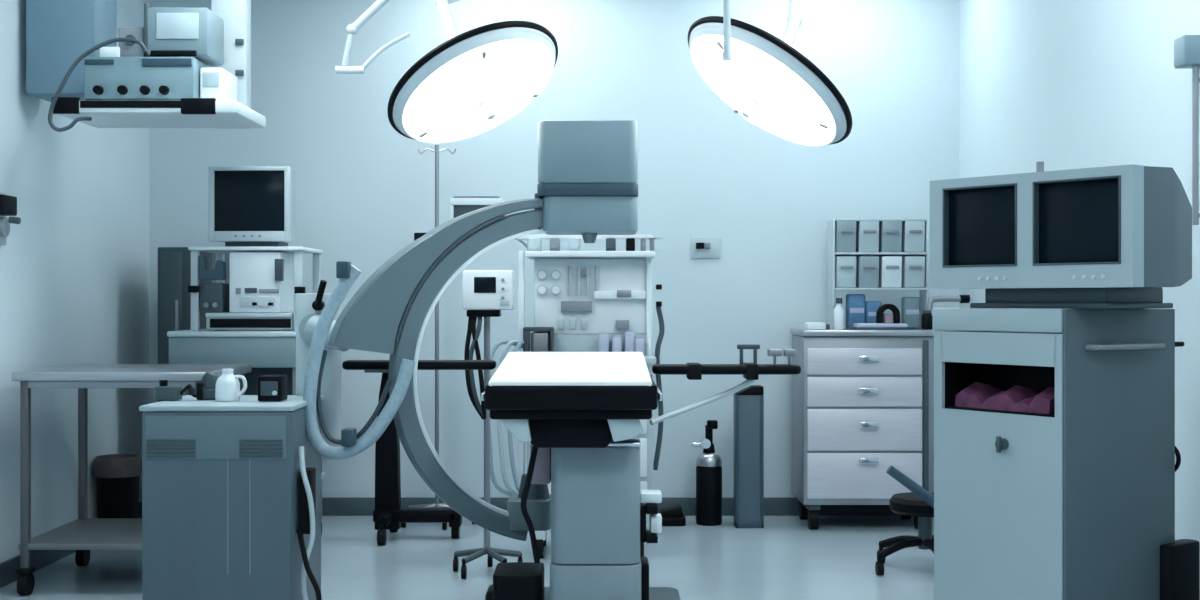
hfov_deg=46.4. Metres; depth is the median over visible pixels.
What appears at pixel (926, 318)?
jar
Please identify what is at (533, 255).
shelf
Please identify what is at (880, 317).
head
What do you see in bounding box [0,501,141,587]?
baseboard
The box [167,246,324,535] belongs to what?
trolley
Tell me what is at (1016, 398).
cloth
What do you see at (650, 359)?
shelf
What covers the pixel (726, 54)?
tube
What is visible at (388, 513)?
pedestal stand
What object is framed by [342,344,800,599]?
table
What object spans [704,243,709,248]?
switch
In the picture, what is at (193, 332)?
shelf
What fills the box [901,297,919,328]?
pack
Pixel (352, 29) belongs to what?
boom
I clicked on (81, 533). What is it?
shelf
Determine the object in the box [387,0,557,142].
lamp
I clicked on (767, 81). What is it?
lamp
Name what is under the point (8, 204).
outlet
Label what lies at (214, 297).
controller
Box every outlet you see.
[0,192,20,244]
[235,39,243,44]
[235,70,243,75]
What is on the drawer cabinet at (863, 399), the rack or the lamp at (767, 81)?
the rack
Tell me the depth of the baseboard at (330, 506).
7.79 m
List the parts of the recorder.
case lid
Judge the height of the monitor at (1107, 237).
0.439 m
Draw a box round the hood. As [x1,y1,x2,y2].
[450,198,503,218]
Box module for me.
[200,68,236,100]
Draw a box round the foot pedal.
[658,504,685,525]
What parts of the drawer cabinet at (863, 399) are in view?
drawer, drawer, drawer, drawer, handle, handle, handle, handle, push handle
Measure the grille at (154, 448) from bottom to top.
0.060 m
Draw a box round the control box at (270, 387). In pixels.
[258,375,286,400]
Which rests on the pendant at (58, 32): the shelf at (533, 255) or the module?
the module
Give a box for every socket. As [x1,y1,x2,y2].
[188,286,198,291]
[294,287,305,292]
[691,237,719,258]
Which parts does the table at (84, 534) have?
leg, leg, leg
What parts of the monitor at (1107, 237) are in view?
screen frame, screen frame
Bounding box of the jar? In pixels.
[921,310,932,329]
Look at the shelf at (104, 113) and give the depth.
5.80 m
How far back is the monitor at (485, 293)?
6.07 m
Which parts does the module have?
panel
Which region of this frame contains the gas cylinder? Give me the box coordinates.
[692,420,721,525]
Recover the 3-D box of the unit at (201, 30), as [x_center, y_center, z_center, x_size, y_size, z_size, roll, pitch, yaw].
[-1.765,-1.120,5.955,0.263,0.225,0.270,0,0,0]
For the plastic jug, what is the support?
on the x-ray arm
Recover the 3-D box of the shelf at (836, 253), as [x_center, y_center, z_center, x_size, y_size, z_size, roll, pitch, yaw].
[1.495,-0.248,7.535,0.487,0.012,0.170,0,0,0]
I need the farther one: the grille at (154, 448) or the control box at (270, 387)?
the control box at (270, 387)
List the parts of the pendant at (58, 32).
service panel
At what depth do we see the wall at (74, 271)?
6.56 m
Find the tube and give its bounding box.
[722,0,731,60]
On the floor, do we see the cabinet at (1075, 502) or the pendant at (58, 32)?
the cabinet at (1075, 502)
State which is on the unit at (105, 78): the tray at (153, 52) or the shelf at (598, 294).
the tray at (153, 52)
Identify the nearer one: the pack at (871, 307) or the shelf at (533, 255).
the shelf at (533, 255)
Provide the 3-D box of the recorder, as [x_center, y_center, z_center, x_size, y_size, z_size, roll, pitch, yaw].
[-1.642,0.102,6.725,0.402,0.084,0.370,0,0,0]
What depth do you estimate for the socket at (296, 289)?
6.52 m
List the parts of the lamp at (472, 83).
suspension arm, suspension arm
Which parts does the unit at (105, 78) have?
knob, knob, knob, knob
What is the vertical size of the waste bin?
0.425 m
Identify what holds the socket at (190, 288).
attached to the trolley
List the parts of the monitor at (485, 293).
leg, leg, mount plate, leg, label plate, leg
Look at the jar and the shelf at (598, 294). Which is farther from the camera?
the jar
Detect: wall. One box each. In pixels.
[0,0,148,562]
[149,0,958,497]
[959,0,1199,599]
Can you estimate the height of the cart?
1.704 m
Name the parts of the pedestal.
edge trim, post, edge trim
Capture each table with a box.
[12,364,251,594]
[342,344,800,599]
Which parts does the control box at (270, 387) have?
panel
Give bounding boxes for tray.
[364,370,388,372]
[851,323,914,328]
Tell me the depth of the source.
6.55 m
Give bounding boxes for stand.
[364,370,461,544]
[401,145,474,529]
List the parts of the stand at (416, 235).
leg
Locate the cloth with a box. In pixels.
[955,382,1054,413]
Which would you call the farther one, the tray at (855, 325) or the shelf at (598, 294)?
the tray at (855, 325)
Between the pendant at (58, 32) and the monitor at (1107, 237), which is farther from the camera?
the pendant at (58, 32)
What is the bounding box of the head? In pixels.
[876,304,899,322]
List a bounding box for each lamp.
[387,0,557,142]
[688,0,851,145]
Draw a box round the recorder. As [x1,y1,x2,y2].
[206,312,293,330]
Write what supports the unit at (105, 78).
on the pendant at (58, 32)
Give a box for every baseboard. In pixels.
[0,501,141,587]
[322,498,900,515]
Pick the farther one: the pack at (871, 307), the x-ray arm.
the pack at (871, 307)
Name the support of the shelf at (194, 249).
attached to the trolley
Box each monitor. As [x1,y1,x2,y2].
[208,166,294,245]
[453,270,522,578]
[930,162,1191,308]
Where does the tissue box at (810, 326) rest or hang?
on the drawer cabinet at (863, 399)
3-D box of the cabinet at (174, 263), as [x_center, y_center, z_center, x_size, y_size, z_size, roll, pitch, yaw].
[-2.167,0.462,7.491,0.287,1.476,0.458,0,0,0]
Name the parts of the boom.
jointed arm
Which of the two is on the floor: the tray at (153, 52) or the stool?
the stool
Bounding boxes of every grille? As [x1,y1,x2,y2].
[146,440,194,457]
[239,440,282,457]
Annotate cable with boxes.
[48,38,147,131]
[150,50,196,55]
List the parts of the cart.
display arm, post, absorber frame, rail, drawer, drawer, drawer, post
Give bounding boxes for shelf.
[18,518,141,549]
[58,100,265,127]
[167,329,295,336]
[188,246,322,253]
[525,251,654,259]
[594,290,645,298]
[644,353,655,364]
[835,219,926,221]
[835,252,926,254]
[835,288,926,289]
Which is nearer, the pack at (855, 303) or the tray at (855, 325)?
the tray at (855, 325)
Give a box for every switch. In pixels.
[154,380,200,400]
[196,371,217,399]
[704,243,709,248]
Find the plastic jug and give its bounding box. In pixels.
[215,368,246,400]
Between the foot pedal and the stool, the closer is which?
the stool
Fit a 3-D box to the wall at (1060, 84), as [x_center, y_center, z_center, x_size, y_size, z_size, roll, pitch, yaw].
[2.060,-0.350,3.250,0.120,3.100,9.100,0,0,0]
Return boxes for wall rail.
[1174,35,1199,224]
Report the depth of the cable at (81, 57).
5.73 m
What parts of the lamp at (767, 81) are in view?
suspension arm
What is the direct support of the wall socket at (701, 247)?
attached to the wall at (364, 188)
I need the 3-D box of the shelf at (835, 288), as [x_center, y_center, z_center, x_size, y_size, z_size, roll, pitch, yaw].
[1.495,-0.059,7.535,0.487,0.012,0.170,0,0,0]
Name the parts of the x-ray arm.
lift post, brake handle, cross arm, curved arm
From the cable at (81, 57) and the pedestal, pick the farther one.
the pedestal
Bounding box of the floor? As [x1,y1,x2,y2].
[0,516,933,599]
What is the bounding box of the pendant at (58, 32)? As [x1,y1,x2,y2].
[26,0,265,128]
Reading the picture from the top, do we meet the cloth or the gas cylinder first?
the cloth
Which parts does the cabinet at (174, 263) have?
door, handle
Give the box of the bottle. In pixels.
[834,298,843,328]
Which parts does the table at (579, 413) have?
rail, mattress, table frame, lock lever, rail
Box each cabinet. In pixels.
[158,247,228,401]
[790,295,969,528]
[933,308,1198,599]
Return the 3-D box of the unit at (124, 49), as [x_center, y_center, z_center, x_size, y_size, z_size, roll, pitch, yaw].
[-1.997,-1.074,5.942,0.184,0.133,0.215,0,0,0]
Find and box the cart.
[450,196,664,557]
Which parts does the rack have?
panel, pull, pull, pull, pull, panel, pull, pull, pull, pull, panel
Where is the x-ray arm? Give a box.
[139,120,637,599]
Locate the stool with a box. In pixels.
[875,465,933,574]
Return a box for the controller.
[199,256,229,312]
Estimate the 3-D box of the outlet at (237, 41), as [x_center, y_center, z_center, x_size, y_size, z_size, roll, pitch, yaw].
[-1.594,-1.143,6.195,0.035,0.024,0.020,0,0,0]
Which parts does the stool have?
leg, leg, lever, seat, post, leg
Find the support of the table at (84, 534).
on the floor
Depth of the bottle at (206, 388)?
4.96 m
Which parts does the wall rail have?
rod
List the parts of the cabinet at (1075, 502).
panel, grab rail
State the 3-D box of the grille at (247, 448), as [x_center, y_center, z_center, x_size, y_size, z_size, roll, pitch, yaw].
[-1.136,0.498,4.693,0.144,0.060,0.006,0,0,0]
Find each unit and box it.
[84,57,210,99]
[100,27,149,56]
[144,4,223,64]
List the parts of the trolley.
leg, post, post, panel, leg, post, post, leg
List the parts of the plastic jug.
handle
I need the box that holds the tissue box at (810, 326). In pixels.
[805,323,829,329]
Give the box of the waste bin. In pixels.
[93,454,141,517]
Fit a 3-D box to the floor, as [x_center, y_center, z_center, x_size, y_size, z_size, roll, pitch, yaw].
[-0.255,1.250,3.250,4.750,0.100,9.340,0,0,0]
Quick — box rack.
[828,219,928,328]
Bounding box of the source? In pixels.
[229,252,293,312]
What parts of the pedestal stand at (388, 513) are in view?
post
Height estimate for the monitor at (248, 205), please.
0.376 m
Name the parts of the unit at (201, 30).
plate, panel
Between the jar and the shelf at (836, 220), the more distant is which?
the shelf at (836, 220)
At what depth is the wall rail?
4.61 m
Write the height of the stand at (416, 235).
2.030 m
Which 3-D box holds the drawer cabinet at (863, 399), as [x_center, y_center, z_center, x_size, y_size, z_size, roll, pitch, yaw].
[1.494,0.587,7.476,0.887,1.227,0.508,0,0,0]
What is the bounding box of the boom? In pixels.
[335,0,409,73]
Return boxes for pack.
[846,294,864,328]
[865,301,880,322]
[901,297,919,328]
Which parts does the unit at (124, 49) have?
knob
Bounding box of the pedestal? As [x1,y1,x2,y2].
[733,385,763,527]
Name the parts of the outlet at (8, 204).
mount plate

